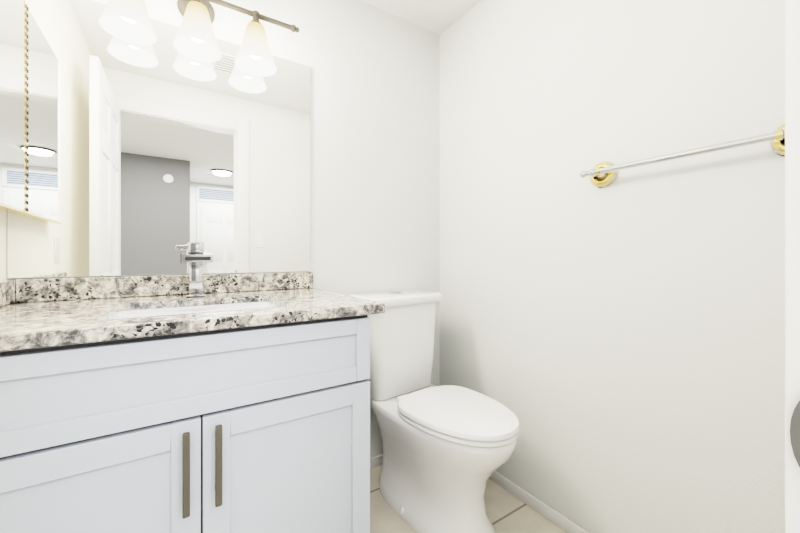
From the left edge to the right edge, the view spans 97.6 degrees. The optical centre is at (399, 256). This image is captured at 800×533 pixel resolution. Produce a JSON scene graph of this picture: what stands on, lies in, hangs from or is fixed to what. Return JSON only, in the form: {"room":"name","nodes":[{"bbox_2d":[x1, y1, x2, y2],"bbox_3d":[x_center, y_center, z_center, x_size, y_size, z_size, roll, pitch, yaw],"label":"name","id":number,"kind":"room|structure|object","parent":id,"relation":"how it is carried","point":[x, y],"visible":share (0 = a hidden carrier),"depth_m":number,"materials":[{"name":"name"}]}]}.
{"room":"bathroom","nodes":[
{"label":"bathroom","id":0,"kind":"room"},
{"bbox_2d":[0,211,6,279],"bbox_3d":[-0.801,-0.105,0.365,0.100,2.320,1.610,0,0,-33],"label":"wall","id":1,"kind":"structure","parent":0,"point":[3,245],"depth_m":1.05,"materials":[{"name":"beige paint"}]},
{"bbox_2d":[0,0,26,212],"bbox_3d":[-1.061,-0.460,0.901,0.045,0.650,0.412,0,0,-33],"label":"medicine cabinet mirror","id":2,"kind":"object","parent":1,"relation":"attached to","point":[13,106],"visible":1,"depth_m":1.00,"materials":[{"name":"clear glass"}]},
{"bbox_2d":[7,0,439,457],"bbox_3d":[-0.514,-0.105,1.573,1.900,2.320,0.100,0,0,-33],"label":"wall","id":3,"kind":"structure","parent":0,"point":[375,149],"depth_m":1.74,"materials":[{"name":"white paint"}]},
{"bbox_2d":[7,0,310,277],"bbox_3d":[-0.799,-0.396,1.321,0.942,0.922,0.006,0,0,-33],"label":"mirror","id":4,"kind":"object","parent":3,"relation":"attached to","point":[144,159],"visible":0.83,"depth_m":1.26,"materials":[{"name":"clear glass"}]},
{"bbox_2d":[99,0,299,76],"bbox_3d":[-0.733,-0.875,1.268,0.738,0.263,0.170,0,0,-33],"label":"sconce","id":5,"kind":"object","parent":3,"relation":"attached to","point":[130,22],"visible":1,"depth_m":1.26,"materials":[{"name":"white glass"}]},
{"bbox_2d":[370,454,382,468],"bbox_3d":[-0.481,1.030,1.524,1.697,0.050,0.014,0,0,-33],"label":"baseboard","id":6,"kind":"structure","parent":3,"relation":"attached to","point":[376,461],"depth_m":1.76,"materials":[{"name":"white paint"}]},
{"bbox_2d":[362,0,480,34],"bbox_3d":[-0.074,-1.295,0.898,1.900,0.060,1.710,0,0,-33],"label":"ceiling","id":7,"kind":"structure","parent":0,"point":[438,17],"depth_m":1.80,"materials":[{"name":"white paint"}]},
{"bbox_2d":[370,465,566,532],"bbox_3d":[-0.074,1.085,0.898,1.900,0.060,1.710,0,0,-33],"label":"floor","id":8,"kind":"structure","parent":0,"point":[507,511],"depth_m":1.43,"materials":[{"name":"tile"}]},
{"bbox_2d":[0,242,384,532],"bbox_3d":[-0.614,0.501,1.057,0.962,1.108,0.648,0,0,-33],"label":"bathroom vanity","id":9,"kind":"object","parent":8,"relation":"on","point":[195,400],"visible":1,"depth_m":0.83,"materials":[{"name":"grey paint"}]},
{"bbox_2d":[0,272,384,367],"bbox_3d":[-0.619,0.119,1.064,0.962,0.102,0.632,0,0,-33],"label":"countertop","id":10,"kind":"structure","parent":9,"relation":"on","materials":[{"name":"stone"}]},
{"bbox_2d":[175,242,213,297],"bbox_3d":[-0.706,0.043,1.199,0.103,0.192,0.164,0,0,-33],"label":"faucet","id":11,"kind":"object","parent":10,"relation":"on","point":[195,256],"depth_m":1.22,"materials":[{"name":"silver metal"}]},
{"bbox_2d":[349,290,519,532],"bbox_3d":[0.095,0.611,1.457,0.497,0.888,0.802,0,0,-38],"label":"toilet","id":12,"kind":"object","parent":8,"relation":"on","point":[448,450],"visible":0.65,"depth_m":1.37,"materials":[{"name":"white ceramic"}]},
{"bbox_2d":[440,0,784,532],"bbox_3d":[0.707,-0.105,1.348,0.100,2.320,1.610,0,0,-33],"label":"wall","id":13,"kind":"structure","parent":0,"point":[616,347],"depth_m":1.18,"materials":[{"name":"white paint"}]},
{"bbox_2d":[489,471,588,532],"bbox_3d":[0.633,1.030,1.355,0.014,0.050,1.470,0,0,-33],"label":"baseboard","id":14,"kind":"structure","parent":13,"relation":"attached to","point":[564,523],"depth_m":1.45,"materials":[{"name":"white paint"}]},
{"bbox_2d":[580,124,784,187],"bbox_3d":[0.809,-0.290,1.022,0.082,0.092,0.550,0,0,-33],"label":"towel rail","id":15,"kind":"object","parent":13,"relation":"attached to","point":[602,174],"visible":0.83,"depth_m":0.99,"materials":[{"name":"silver metal"}]},
{"bbox_3d":[0.043,-1.137,0.023,0.790,0.255,0.115,0,0,-33],"label":"wall","id":16,"kind":"structure","parent":0,"visible":0},
{"bbox_2d":[785,0,799,532],"bbox_3d":[0.043,-0.015,0.023,0.940,2.140,0.150,0,0,-33],"label":"door frame","id":17,"kind":"structure","parent":16,"relation":"attached to","point":[792,266],"depth_m":0.29,"materials":[{"name":"white paint"}]}
]}

